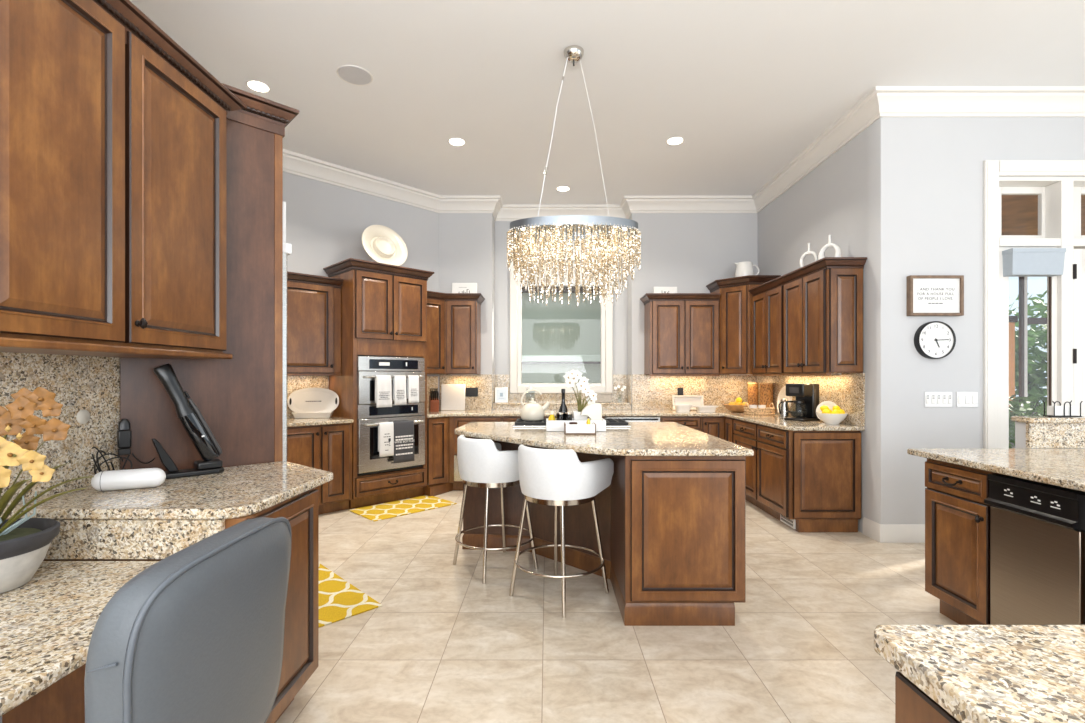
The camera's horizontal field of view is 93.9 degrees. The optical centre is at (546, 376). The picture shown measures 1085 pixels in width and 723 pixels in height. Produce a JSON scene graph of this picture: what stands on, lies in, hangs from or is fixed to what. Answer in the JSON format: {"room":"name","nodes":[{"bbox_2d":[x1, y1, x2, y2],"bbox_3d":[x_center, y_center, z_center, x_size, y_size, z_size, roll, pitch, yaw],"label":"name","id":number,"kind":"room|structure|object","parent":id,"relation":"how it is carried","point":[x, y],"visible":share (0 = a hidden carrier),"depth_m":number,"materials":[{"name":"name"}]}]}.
{"room":"kitchen","nodes":[
{"label":"kitchen","id":0,"kind":"room"},
{"bbox_2d":[283,172,438,410],"bbox_3d":[-2.672,-0.480,5.385,0.120,3.660,3.482,0,0,45],"label":"wall","id":1,"kind":"structure","parent":0,"point":[326,223],"depth_m":5.67,"materials":[{"name":"paint"}]},
{"bbox_2d":[287,376,327,417],"bbox_3d":[-2.756,0.206,5.210,0.011,0.436,0.996,0,0,45],"label":"backsplash","id":2,"kind":"structure","parent":1,"relation":"attached to","point":[294,383],"depth_m":5.37,"materials":[{"name":"stone"}]},
{"bbox_2d":[287,271,342,375],"bbox_3d":[-2.547,-0.516,5.136,0.403,1.007,0.806,0,0,45],"label":"upper cabinet","id":3,"kind":"object","parent":1,"relation":"attached to","point":[313,301],"visible":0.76,"depth_m":5.10,"materials":[{"name":"brown wood"}]},
{"bbox_2d":[427,291,445,373],"bbox_3d":[-1.457,-0.527,6.227,0.564,0.985,0.404,0,0,-45],"label":"upper cabinet","id":4,"kind":"object","parent":1,"relation":"attached to","point":[435,300],"visible":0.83,"depth_m":6.11,"materials":[{"name":"brown wood"}]},
{"bbox_2d":[439,213,494,409],"bbox_3d":[-1.115,-0.480,6.803,0.810,3.660,0.455,0,0,0],"label":"wall","id":5,"kind":"structure","parent":0,"point":[466,240],"depth_m":6.58,"materials":[{"name":"paint"}]},
{"bbox_2d":[445,293,484,373],"bbox_3d":[-1.101,-0.527,6.370,0.597,0.985,0.405,0,0,0],"label":"upper cabinet","id":6,"kind":"object","parent":5,"relation":"attached to","point":[462,310],"visible":0.98,"depth_m":6.21,"materials":[{"name":"brown wood"}]},
{"bbox_2d":[440,374,491,409],"bbox_3d":[-1.051,0.195,6.565,0.678,0.458,0.016,0,0,0],"label":"backsplash","id":7,"kind":"structure","parent":5,"relation":"attached to","point":[483,382],"depth_m":6.56,"materials":[{"name":"stone"}]},
{"bbox_2d":[130,0,1084,204],"bbox_3d":[1.500,-2.360,1.550,11.400,0.100,11.100,0,0,0],"label":"ceiling","id":8,"kind":"structure","parent":0,"point":[747,86],"depth_m":3.85,"materials":[{"name":"paint"}]},
{"bbox_2d":[336,65,372,85],"bbox_3d":[-1.469,-2.305,3.880,0.264,0.007,0.264,0,0,0],"label":"ceiling speaker","id":9,"kind":"object","parent":8,"relation":"attached to","point":[351,74],"visible":1,"depth_m":3.87,"materials":[{"name":"paint"}]},
{"bbox_2d":[506,45,640,306],"bbox_3d":[0.190,-1.409,3.600,0.967,1.802,0.464,0,0,0],"label":"chandelier","id":10,"kind":"object","parent":8,"relation":"hanging from","point":[561,229],"visible":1,"depth_m":3.51,"materials":[{"name":"clear glass"}]},
{"bbox_2d":[276,491,958,722],"bbox_3d":[1.400,1.400,1.500,11.200,0.100,11.000,0,0,0],"label":"floor","id":11,"kind":"structure","parent":0,"point":[442,645],"depth_m":2.59,"materials":[{"name":"tile"}]},
{"bbox_2d":[2,488,318,722],"bbox_3d":[-1.371,0.906,2.077,0.819,0.888,0.844,0,0,0],"label":"base cabinet","id":12,"kind":"object","parent":11,"relation":"on","point":[63,701],"visible":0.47,"depth_m":1.93,"materials":[{"name":"brown wood"}]},
{"bbox_2d":[0,461,332,558],"bbox_3d":[-1.381,0.506,2.106,0.851,0.161,0.952,0,0,0],"label":"countertop","id":13,"kind":"structure","parent":12,"relation":"on","point":[161,521],"depth_m":1.65,"materials":[{"name":"stone"}]},
{"bbox_2d":[92,447,154,473],"bbox_3d":[-1.706,0.346,2.022,0.143,0.150,0.252,0,0,0],"label":"cable coil","id":14,"kind":"object","parent":13,"relation":"on","point":[96,462],"visible":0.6,"depth_m":2.00,"materials":[{"name":"black plastic"}]},
{"bbox_2d":[91,468,165,490],"bbox_3d":[-1.585,0.388,1.925,0.224,0.076,0.076,0,0,-26],"label":"speaker","id":15,"kind":"object","parent":13,"relation":"on","point":[145,477],"visible":1,"depth_m":1.90},
{"bbox_2d":[164,459,223,478],"bbox_3d":[-1.555,0.399,2.198,0.260,0.055,0.100,0,0,-45],"label":"dock","id":16,"kind":"object","parent":13,"relation":"on","point":[214,466],"visible":0.81,"depth_m":2.20,"materials":[{"name":"black plastic"}]},
{"bbox_2d":[152,439,178,471],"bbox_3d":[-1.615,0.330,2.146,0.091,0.144,0.028,0,0,-45],"label":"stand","id":17,"kind":"object","parent":16,"relation":"in","point":[167,462],"visible":1,"depth_m":2.13,"materials":[{"name":"black plastic"}]},
{"bbox_2d":[153,363,222,460],"bbox_3d":[-1.552,0.158,2.199,0.063,0.432,0.246,0,0,45],"label":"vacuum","id":18,"kind":"object","parent":16,"relation":"on","point":[189,415],"visible":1,"depth_m":2.18,"materials":[{"name":"black plastic"}]},
{"bbox_2d":[84,517,291,722],"bbox_3d":[-0.842,0.817,0.943,0.612,1.063,0.555,0,0,0],"label":"office chair","id":19,"kind":"object","parent":11,"relation":"on","point":[196,635],"visible":1,"depth_m":0.81,"materials":[{"name":"grey leather"}]},
{"bbox_2d":[120,83,298,470],"bbox_3d":[-1.900,-0.007,2.733,1.101,2.714,0.697,0,0,45],"label":"panel","id":20,"kind":"object","parent":11,"relation":"on","point":[239,398],"visible":0.41,"depth_m":2.46,"materials":[{"name":"brown wood"}]},
{"bbox_2d":[283,201,291,460],"bbox_3d":[-1.879,0.210,2.800,0.662,2.260,0.916,0,0,-45],"label":"door frame","id":21,"kind":"structure","parent":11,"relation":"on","point":[287,248],"depth_m":2.66,"materials":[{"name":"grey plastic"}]},
{"bbox_2d":[287,423,351,514],"bbox_3d":[-2.503,0.906,4.983,0.962,0.888,0.655,0,0,-45],"label":"base cabinet","id":22,"kind":"object","parent":11,"relation":"on","point":[328,447],"visible":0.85,"depth_m":4.96,"materials":[{"name":"brown wood"}]},
{"bbox_2d":[287,416,352,426],"bbox_3d":[-2.524,0.444,4.978,0.640,0.035,0.996,0,0,45],"label":"countertop","id":23,"kind":"structure","parent":22,"relation":"on","point":[291,422],"depth_m":4.96,"materials":[{"name":"stone"}]},
{"bbox_2d":[288,388,338,417],"bbox_3d":[-2.430,0.269,5.270,0.500,0.313,0.140,0,0,-12],"label":"oval tray","id":24,"kind":"object","parent":23,"relation":"on","point":[305,402],"visible":1,"depth_m":5.29,"materials":[{"name":"white ceramic"}]},
{"bbox_2d":[319,563,381,626],"bbox_3d":[-1.577,1.344,3.224,0.520,0.010,1.200,0,0,-45],"label":"rug","id":25,"kind":"object","parent":11,"relation":"on","point":[339,599],"visible":0.29,"depth_m":3.04,"materials":[{"name":"yellow fabric"}]},
{"bbox_2d":[323,258,434,508],"bbox_3d":[-1.854,0.082,5.622,0.681,2.536,0.973,0,0,45],"label":"tall cabinet","id":26,"kind":"object","parent":11,"relation":"on","point":[384,306],"visible":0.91,"depth_m":5.33,"materials":[{"name":"brown wood"}]},
{"bbox_2d":[362,225,407,265],"bbox_3d":[-1.785,-1.442,5.585,0.533,0.486,0.184,0,0,-45],"label":"serving platter","id":27,"kind":"object","parent":26,"relation":"on","point":[381,243],"visible":0.99,"depth_m":5.60,"materials":[{"name":"beige ceramic"}]},
{"bbox_2d":[357,356,424,475],"bbox_3d":[-1.820,0.395,5.588,0.765,1.220,0.657,0,0,-45],"label":"double oven","id":28,"kind":"object","parent":26,"relation":"in","point":[369,417],"visible":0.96,"depth_m":5.29,"materials":[{"name":"grey metal"}]},
{"bbox_2d":[375,375,391,407],"bbox_3d":[-1.696,0.147,5.258,0.172,0.331,0.048,0,0,-45],"label":"tea towel","id":29,"kind":"object","parent":28,"relation":"hanging from","point":[383,383],"visible":1,"depth_m":5.24,"materials":[{"name":"white fabric"}]},
{"bbox_2d":[378,422,393,456],"bbox_3d":[-1.675,0.647,5.279,0.162,0.351,0.050,0,0,-45],"label":"tea towel","id":30,"kind":"object","parent":28,"relation":"hanging from","point":[385,429],"visible":1,"depth_m":5.26,"materials":[{"name":"white fabric"}]},
{"bbox_2d":[393,375,406,404],"bbox_3d":[-1.566,0.138,5.389,0.141,0.311,0.048,0,0,-45],"label":"tea towel","id":31,"kind":"object","parent":28,"relation":"hanging from","point":[399,381],"visible":1,"depth_m":5.37,"materials":[{"name":"white fabric"}]},
{"bbox_2d":[392,420,414,462],"bbox_3d":[-1.533,0.690,5.421,0.050,0.436,0.245,0,0,45],"label":"tea towel","id":32,"kind":"object","parent":28,"relation":"hanging from","point":[403,430],"visible":1,"depth_m":5.40,"materials":[{"name":"grey fabric"}]},
{"bbox_2d":[407,375,418,402],"bbox_3d":[-1.453,0.130,5.502,0.131,0.296,0.048,0,0,-45],"label":"tea towel","id":33,"kind":"object","parent":28,"relation":"hanging from","point":[412,380],"visible":1,"depth_m":5.48,"materials":[{"name":"white fabric"}]},
{"bbox_2d":[348,495,456,520],"bbox_3d":[-1.483,1.344,5.252,0.930,0.010,0.560,0,0,-45],"label":"rug","id":34,"kind":"object","parent":11,"relation":"on","point":[382,511],"visible":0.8,"depth_m":5.20,"materials":[{"name":"yellow fabric"}]},
{"bbox_2d":[424,416,452,495],"bbox_3d":[-1.292,0.906,6.189,0.742,0.888,0.693,0,0,-45],"label":"base cabinet","id":35,"kind":"object","parent":11,"relation":"on","point":[438,428],"visible":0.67,"depth_m":5.83,"materials":[{"name":"brown wood"}]},
{"bbox_2d":[450,416,501,490],"bbox_3d":[-0.835,0.906,6.236,0.620,0.888,0.667,0,0,0],"label":"base cabinet","id":36,"kind":"object","parent":11,"relation":"on","point":[455,421],"visible":0.1,"depth_m":5.95,"materials":[{"name":"brown wood"}]},
{"bbox_2d":[453,435,537,583],"bbox_3d":[-0.362,0.879,3.588,0.561,0.946,0.611,0,0,-19],"label":"bar stool","id":37,"kind":"object","parent":11,"relation":"on","point":[482,463],"visible":0.91,"depth_m":3.33,"materials":[{"name":"white leather"}]},
{"bbox_2d":[509,445,613,617],"bbox_3d":[0.083,0.879,3.128,0.575,0.946,0.603,0,0,-33],"label":"bar stool","id":38,"kind":"object","parent":11,"relation":"on","point":[553,477],"visible":1,"depth_m":2.88,"materials":[{"name":"white leather"}]},
{"bbox_2d":[462,436,745,625],"bbox_3d":[0.210,0.887,3.534,1.749,0.925,1.591,0,0,0],"label":"kitchen island","id":39,"kind":"object","parent":11,"relation":"on","point":[672,528],"visible":0.62,"depth_m":2.75,"materials":[{"name":"brown wood"}]},
{"bbox_2d":[454,422,753,455],"bbox_3d":[0.205,0.406,3.547,1.800,0.035,1.695,0,0,0],"label":"island countertop","id":40,"kind":"structure","parent":39,"relation":"on","point":[642,438],"depth_m":3.20,"materials":[{"name":"stone"}]},
{"bbox_2d":[513,418,630,426],"bbox_3d":[0.190,0.369,4.105,0.910,0.036,0.410,0,0,0],"label":"cooktop","id":41,"kind":"object","parent":40,"relation":"in","point":[610,422],"visible":0.42,"depth_m":3.92,"materials":[{"name":"metal"}]},
{"bbox_2d":[520,389,549,420],"bbox_3d":[-0.113,0.224,4.135,0.212,0.253,0.198,0,0,-41],"label":"tea kettle","id":42,"kind":"object","parent":41,"relation":"on","point":[531,411],"visible":1,"depth_m":4.07,"materials":[{"name":"beige ceramic"}]},
{"bbox_2d":[513,423,630,426],"bbox_3d":[0.190,0.381,4.105,0.910,0.012,0.410,0,0,0],"label":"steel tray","id":43,"kind":"object","parent":41,"relation":"on","point":[515,424],"depth_m":3.92,"materials":[{"name":"white"}]},
{"bbox_2d":[546,418,605,430],"bbox_3d":[0.207,0.348,3.700,0.425,0.077,0.200,0,0,0],"label":"display tray","id":44,"kind":"object","parent":40,"relation":"on","point":[551,425],"visible":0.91,"depth_m":3.60,"materials":[{"name":"white plastic"}]},
{"bbox_2d":[563,369,596,419],"bbox_3d":[0.244,0.158,3.723,0.252,0.431,0.119,0,0,0],"label":"flower vase","id":45,"kind":"object","parent":44,"relation":"in","point":[571,377],"visible":0.95,"depth_m":3.71,"materials":[{"name":"white ceramic"}]},
{"bbox_2d":[580,403,601,419],"bbox_3d":[0.316,0.280,3.648,0.150,0.186,0.060,0,0,0],"label":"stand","id":46,"kind":"object","parent":44,"relation":"on","point":[593,411],"visible":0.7,"depth_m":3.62,"materials":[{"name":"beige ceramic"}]},
{"bbox_2d":[564,422,595,434],"bbox_3d":[0.225,0.352,3.474,0.210,0.070,0.142,0,0,0],"label":"wooden tray","id":47,"kind":"object","parent":40,"relation":"on","point":[579,428],"visible":1,"depth_m":3.41,"materials":[{"name":"white wood"}]},
{"bbox_2d":[604,416,659,421],"bbox_3d":[1.005,0.855,6.216,0.640,0.770,0.578,0,0,0],"label":"dishwasher","id":48,"kind":"object","parent":11,"relation":"on","point":[626,418],"visible":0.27,"depth_m":5.93,"materials":[{"name":"metal"}]},
{"bbox_2d":[658,416,700,430],"bbox_3d":[1.570,0.906,6.228,0.470,0.888,0.655,0,0,0],"label":"base cabinet","id":49,"kind":"object","parent":11,"relation":"on","point":[694,422],"visible":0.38,"depth_m":5.94,"materials":[{"name":"brown wood"}]},
{"bbox_2d":[701,416,734,442],"bbox_3d":[2.268,0.906,6.122,0.915,0.888,0.895,0,0,0],"label":"base cabinet","id":50,"kind":"object","parent":11,"relation":"on","point":[721,427],"visible":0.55,"depth_m":5.93,"materials":[{"name":"brown wood"}]},
{"bbox_2d":[733,419,766,512],"bbox_3d":[2.383,0.906,5.350,0.675,0.888,0.640,0,0,0],"label":"base cabinet","id":51,"kind":"object","parent":11,"relation":"on","point":[745,435],"visible":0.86,"depth_m":5.22,"materials":[{"name":"brown wood"}]},
{"bbox_2d":[755,424,860,531],"bbox_3d":[2.383,0.906,4.700,0.675,0.888,0.659,0,0,0],"label":"base cabinet","id":52,"kind":"object","parent":11,"relation":"on","point":[811,478],"visible":0.98,"depth_m":4.38,"materials":[{"name":"brown wood"}]},
{"bbox_2d":[427,410,864,430],"bbox_3d":[0.470,0.444,5.458,4.513,0.035,2.227,0,0,0],"label":"countertop","id":53,"kind":"structure","parent":52,"relation":"on","point":[776,422],"depth_m":5.92,"materials":[{"name":"stone"}]},
{"bbox_2d":[441,384,465,409],"bbox_3d":[-1.200,0.259,6.481,0.310,0.332,0.060,0,0,0],"label":"cutting board","id":54,"kind":"object","parent":53,"relation":"on","point":[452,395],"visible":1,"depth_m":6.47,"materials":[{"name":"white plastic"}]},
{"bbox_2d":[672,395,703,409],"bbox_3d":[1.800,0.327,6.480,0.400,0.183,0.060,0,0,0],"label":"serving board","id":55,"kind":"object","parent":53,"relation":"on","point":[695,400],"visible":0.77,"depth_m":6.49,"materials":[{"name":"white ceramic"}]},
{"bbox_2d":[744,403,774,416],"bbox_3d":[2.315,0.353,5.530,0.306,0.147,0.224,0,0,-8],"label":"basket","id":56,"kind":"object","parent":53,"relation":"on","point":[769,411],"visible":0.98,"depth_m":5.43,"materials":[{"name":"beige wicker"}]},
{"bbox_2d":[759,383,772,407],"bbox_3d":[2.630,0.247,6.080,0.156,0.356,0.156,0,0,0],"label":"canister","id":57,"kind":"object","parent":53,"relation":"on","point":[766,389],"visible":0.64,"depth_m":6.02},
{"bbox_2d":[784,383,819,420],"bbox_3d":[2.495,0.245,4.982,0.293,0.360,0.210,0,0,-28],"label":"coffee maker","id":58,"kind":"object","parent":53,"relation":"on","point":[806,401],"visible":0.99,"depth_m":4.93,"materials":[{"name":"black plastic"}]},
{"bbox_2d":[816,412,847,423],"bbox_3d":[2.585,0.375,4.600,0.254,0.100,0.254,0,0,0],"label":"bowl","id":59,"kind":"object","parent":53,"relation":"on","point":[827,418],"visible":0.91,"depth_m":4.52,"materials":[{"name":"ceramic"}]},
{"bbox_2d":[895,671,959,722],"bbox_3d":[1.030,0.910,0.267,0.924,0.879,1.224,0,0,0],"label":"base cabinet","id":60,"kind":"object","parent":11,"relation":"on","point":[912,705],"visible":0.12,"depth_m":0.79,"materials":[{"name":"brown wood"}]},
{"bbox_2d":[874,625,1084,722],"bbox_3d":[1.228,0.450,0.193,1.343,0.040,1.386,0,0,0],"label":"countertop","id":61,"kind":"structure","parent":60,"relation":"on","point":[975,673],"depth_m":0.76,"materials":[{"name":"stone"}]},
{"bbox_2d":[925,458,1007,624],"bbox_3d":[2.473,0.906,2.709,0.675,0.888,0.432,0,0,0],"label":"base cabinet","id":62,"kind":"object","parent":11,"relation":"on","point":[957,516],"visible":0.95,"depth_m":2.68,"materials":[{"name":"brown wood"}]},
{"bbox_2d":[907,448,1084,491],"bbox_3d":[3.025,0.444,2.240,1.750,0.035,1.580,0,0,0],"label":"countertop","id":63,"kind":"structure","parent":62,"relation":"on","point":[1062,467],"depth_m":2.59,"materials":[{"name":"stone"}]},
{"bbox_2d":[1019,277,1046,414],"bbox_3d":[7.500,-0.175,6.430,3.000,3.050,0.040,0,0,0],"label":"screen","id":64,"kind":"object","parent":11,"relation":"on","point":[1024,320],"visible":0.34,"depth_m":6.41,"materials":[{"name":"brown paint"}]},
{"bbox_2d":[984,473,1084,624],"bbox_3d":[2.444,0.861,2.272,0.612,0.778,0.423,0,0,0],"label":"dishwasher","id":65,"kind":"object","parent":11,"relation":"on","point":[1037,529],"visible":0.86,"depth_m":2.25,"materials":[{"name":"grey metal"}]},
{"bbox_2d":[628,213,757,409],"bbox_3d":[1.975,-0.480,6.803,1.750,3.660,0.455,0,0,0],"label":"wall","id":66,"kind":"structure","parent":0,"point":[687,252],"depth_m":6.58,"materials":[{"name":"paint"}]},
{"bbox_2d":[495,221,627,373],"bbox_3d":[0.195,-0.480,6.970,1.830,3.660,0.120,0,0,0],"label":"window frame","id":67,"kind":"structure","parent":66,"relation":"in","point":[502,274],"depth_m":6.91,"materials":[{"name":"paint"}]},
{"bbox_2d":[522,266,599,286],"bbox_3d":[0.195,-1.377,6.918,1.080,0.286,0.032,0,0,0],"label":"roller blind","id":68,"kind":"object","parent":67,"relation":"attached to","point":[565,284],"depth_m":6.92,"materials":[{"name":"fabric"}]},
{"bbox_2d":[510,253,612,392],"bbox_3d":[0.195,-0.730,6.936,1.398,1.900,0.128,0,0,0],"label":"window","id":69,"kind":"structure","parent":67,"relation":"attached to","point":[516,385],"depth_m":6.87,"materials":[{"name":"paint"}]},
{"bbox_2d":[493,402,630,409],"bbox_3d":[0.195,0.382,6.745,1.802,0.087,0.320,0,0,0],"label":"window ledge","id":70,"kind":"object","parent":67,"relation":"attached to","point":[510,405],"visible":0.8,"depth_m":6.59,"materials":[{"name":"stone"}]},
{"bbox_2d":[492,374,631,402],"bbox_3d":[0.195,0.151,6.747,1.806,0.371,0.323,0,0,0],"label":"backsplash","id":71,"kind":"structure","parent":66,"relation":"attached to","point":[498,380],"depth_m":6.89,"materials":[{"name":"stone"}]},
{"bbox_2d":[640,293,720,375],"bbox_3d":[1.659,-0.516,6.369,0.911,1.007,0.403,0,0,0],"label":"upper cabinet","id":72,"kind":"object","parent":66,"relation":"attached to","point":[681,330],"visible":1,"depth_m":6.21,"materials":[{"name":"brown wood"}]},
{"bbox_2d":[632,374,756,409],"bbox_3d":[1.906,0.195,6.565,1.608,0.458,0.016,0,0,0],"label":"backsplash","id":73,"kind":"structure","parent":66,"relation":"attached to","point":[648,392],"depth_m":6.56,"materials":[{"name":"stone"}]},
{"bbox_2d":[758,129,865,532],"bbox_3d":[2.790,-0.480,5.460,0.120,3.660,2.240,0,0,0],"label":"wall","id":74,"kind":"structure","parent":0,"point":[830,199],"depth_m":5.02,"materials":[{"name":"paint"}]},
{"bbox_2d":[706,275,780,373],"bbox_3d":[2.392,-0.611,6.237,0.666,1.151,0.666,0,0,0],"label":"upper cabinet","id":75,"kind":"object","parent":74,"relation":"attached to","point":[735,302],"visible":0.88,"depth_m":6.06,"materials":[{"name":"brown wood"}]},
{"bbox_2d":[735,261,759,276],"bbox_3d":[2.413,-1.283,6.138,0.260,0.204,0.216,0,0,35],"label":"water pitcher","id":76,"kind":"object","parent":75,"relation":"on","point":[742,268],"visible":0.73,"depth_m":6.07,"materials":[{"name":"white ceramic"}]},
{"bbox_2d":[748,277,784,375],"bbox_3d":[2.543,-0.516,5.551,0.363,1.007,0.788,0,0,0],"label":"upper cabinet","id":77,"kind":"object","parent":74,"relation":"attached to","point":[768,297],"visible":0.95,"depth_m":5.49,"materials":[{"name":"brown wood"}]},
{"bbox_2d":[757,373,864,425],"bbox_3d":[2.720,0.195,5.462,0.016,0.458,2.223,0,0,0],"label":"backsplash","id":78,"kind":"structure","parent":74,"relation":"attached to","point":[846,390],"depth_m":4.72,"materials":[{"name":"stone"}]},
{"bbox_2d":[779,257,866,375],"bbox_3d":[2.543,-0.516,4.734,0.363,1.007,0.843,0,0,0],"label":"upper cabinet","id":79,"kind":"object","parent":74,"relation":"attached to","point":[823,298],"visible":1,"depth_m":4.40,"materials":[{"name":"brown wood"}]},
{"bbox_2d":[866,117,1084,523],"bbox_3d":[4.865,-0.480,4.244,4.270,3.660,0.192,0,0,0],"label":"wall","id":80,"kind":"structure","parent":0,"point":[924,175],"depth_m":4.15,"materials":[{"name":"paint"}]},
{"bbox_2d":[283,86,1084,220],"bbox_3d":[0.079,-2.217,2.793,12.015,0.185,7.566,0,0,-43],"label":"trim","id":81,"kind":"structure","parent":80,"relation":"attached to","point":[881,101],"depth_m":5.23,"materials":[{"name":"paint"}]},
{"bbox_2d":[863,517,924,542],"bbox_3d":[3.139,1.278,4.246,0.851,0.145,0.228,0,0,0],"label":"baseboard","id":82,"kind":"structure","parent":80,"relation":"attached to","point":[882,533],"depth_m":4.13,"materials":[{"name":"paint"}]},
{"bbox_2d":[914,321,955,358],"bbox_3d":[3.154,-0.299,4.121,0.308,0.308,0.052,0,0,0],"label":"wall clock","id":83,"kind":"object","parent":80,"relation":"attached to","point":[934,339],"visible":1,"depth_m":4.11,"materials":[{"name":"black plastic"}]},
{"bbox_2d":[907,275,963,315],"bbox_3d":[3.156,-0.660,4.123,0.433,0.325,0.048,0,0,0],"label":"framed sign","id":84,"kind":"object","parent":80,"relation":"attached to","point":[927,295],"visible":1,"depth_m":4.12,"materials":[{"name":"brown wood"}]},
{"bbox_2d":[924,392,951,406],"bbox_3d":[3.188,0.183,4.140,0.220,0.114,0.013,0,0,0],"label":"light switch","id":85,"kind":"object","parent":80,"relation":"attached to","point":[931,399],"visible":1,"depth_m":4.13,"materials":[{"name":"white plastic"}]},
{"bbox_2d":[956,392,977,406],"bbox_3d":[3.432,0.184,4.141,0.172,0.124,0.012,0,0,0],"label":"light switch","id":86,"kind":"object","parent":80,"relation":"attached to","point":[963,399],"visible":1,"depth_m":4.14,"materials":[{"name":"white plastic"}]},
{"bbox_2d":[983,160,1084,447],"bbox_3d":[4.640,-0.208,4.229,2.146,3.117,0.222,0,0,0],"label":"door","id":87,"kind":"structure","parent":80,"relation":"in","point":[1059,198],"depth_m":4.14,"materials":[{"name":"paint"}]},
{"bbox_2d":[1002,248,1065,276],"bbox_3d":[3.955,-0.930,4.120,0.428,0.210,0.099,0,0,0],"label":"shade valance","id":88,"kind":"object","parent":87,"relation":"attached to","point":[1017,262],"visible":1,"depth_m":4.08,"materials":[{"name":"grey fabric"}]},
{"bbox_2d":[1015,422,1025,447],"bbox_3d":[3.395,0.812,3.093,1.010,1.075,0.074,0,0,0],"label":"wall","id":89,"kind":"structure","parent":0,"point":[1020,427],"depth_m":3.09,"materials":[{"name":"paint"}]},
{"bbox_2d":[1011,416,1084,447],"bbox_3d":[3.402,0.334,3.072,1.095,0.183,0.155,0,0,0],"label":"countertop","id":90,"kind":"structure","parent":89,"relation":"on","point":[1041,431],"depth_m":3.03,"materials":[{"name":"stone"}]},
{"bbox_2d":[1043,400,1082,416],"bbox_3d":[3.100,0.191,3.050,0.180,0.097,0.066,0,0,0],"label":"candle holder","id":91,"kind":"object","parent":90,"relation":"on","point":[1052,411],"visible":1,"depth_m":3.03,"materials":[{"name":"black metal"}]},
{"bbox_3d":[-1.890,-0.480,-0.960,0.120,3.660,6.080,0,0,0],"label":"wall","id":92,"kind":"structure","parent":0,"visible":0},
{"bbox_2d":[0,352,119,504],"bbox_3d":[-1.819,0.250,1.125,0.022,0.670,2.050,0,0,0],"label":"backsplash","id":93,"kind":"structure","parent":92,"relation":"attached to","point":[91,384],"depth_m":1.92,"materials":[{"name":"stone"}]},
{"bbox_2d":[117,419,130,455],"bbox_3d":[-1.764,0.250,2.116,0.044,0.150,0.036,0,0,-45],"label":"power adapter","id":94,"kind":"object","parent":93,"relation":"attached to","point":[124,432],"visible":0.99,"depth_m":2.10,"materials":[{"name":"black plastic"}]},
{"bbox_2d":[0,0,246,358],"bbox_3d":[-1.614,-0.675,1.770,0.417,1.191,1.210,0,0,0],"label":"upper cabinet","id":95,"kind":"object","parent":92,"relation":"attached to","point":[113,135],"visible":1,"depth_m":1.66,"materials":[{"name":"brown wood"}]},
{"bbox_3d":[-1.610,0.687,0.915,0.700,0.127,1.430,0,0,0],"label":"apron","id":96,"kind":"object","parent":92,"relation":"attached to","visible":0},
{"bbox_2d":[0,561,158,716],"bbox_3d":[-1.401,0.605,0.914,0.811,0.034,1.428,0,0,0],"label":"countertop","id":97,"kind":"structure","parent":96,"relation":"on","point":[48,622],"depth_m":1.23,"materials":[{"name":"stone"}]},
{"bbox_2d":[0,387,90,593],"bbox_3d":[-1.500,0.307,1.380,0.490,0.560,0.360,0,0,0],"label":"potted flowers","id":98,"kind":"object","parent":97,"relation":"on","point":[25,542],"visible":1,"depth_m":1.39,"materials":[{"name":"plant"}]},
{"bbox_2d":[0,518,60,593],"bbox_3d":[-1.565,0.509,1.400,0.320,0.156,0.320,0,0,0],"label":"bowl","id":99,"kind":"object","parent":98,"relation":"on","point":[24,546],"depth_m":1.40,"materials":[{"name":"ceramic"}]},
{"label":"outside","id":100,"kind":"structure","parent":0,"visible":0},
{"bbox_2d":[1009,394,1046,447],"bbox_3d":[4.956,0.512,5.335,0.931,0.680,0.728,0,0,0],"label":"shrub","id":101,"kind":"object","parent":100,"point":[1026,408],"visible":0.19,"depth_m":5.28,"materials":[{"name":"green plant"}]},
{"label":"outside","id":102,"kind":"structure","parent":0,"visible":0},
{"bbox_3d":[6.000,1.535,23.515,40.000,0.130,32.970,0,0,0],"label":"paving","id":103,"kind":"object","parent":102,"visible":0},
{"bbox_2d":[522,293,600,382],"bbox_3d":[0.000,-0.020,9.100,7.000,2.940,0.200,0,0,0],"label":"wall","id":104,"kind":"structure","parent":103,"relation":"on","point":[556,328],"depth_m":9.00,"materials":[{"name":"grey paint"}]},
{"bbox_2d":[522,355,600,361],"bbox_3d":[0.000,-0.330,8.965,7.000,0.120,0.070,0,0,0],"label":"wall ledge","id":105,"kind":"object","parent":104,"relation":"attached to","point":[525,358],"visible":0.11,"depth_m":8.93,"materials":[{"name":"white"}]},
{"bbox_2d":[1009,291,1046,437],"bbox_3d":[10.991,-0.190,11.498,3.960,3.501,3.207,0,0,0],"label":"tree","id":106,"kind":"object","parent":103,"relation":"on","point":[1036,378],"visible":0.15,"depth_m":11.01,"materials":[{"name":"green plant"}]},
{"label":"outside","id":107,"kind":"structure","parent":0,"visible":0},
{"bbox_2d":[1001,195,1084,234],"bbox_3d":[5.750,-2.100,7.680,5.700,0.100,6.640,0,0,0],"label":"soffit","id":108,"kind":"structure","parent":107,"point":[1019,213],"depth_m":6.42,"materials":[{"name":"brown wood"}]},
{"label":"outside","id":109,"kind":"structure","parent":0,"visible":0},
{"bbox_3d":[4.500,0.520,6.630,3.000,0.060,0.340,0,0,0],"label":"wall","id":110,"kind":"structure","parent":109,"visible":0},
{"bbox_2d":[1009,322,1014,411],"bbox_3d":[4.500,-0.105,6.650,3.000,1.190,0.300,0,0,0],"label":"wall","id":111,"kind":"structure","parent":110,"relation":"on","point":[1011,324],"depth_m":6.50,"materials":[{"name":"beige paint"}]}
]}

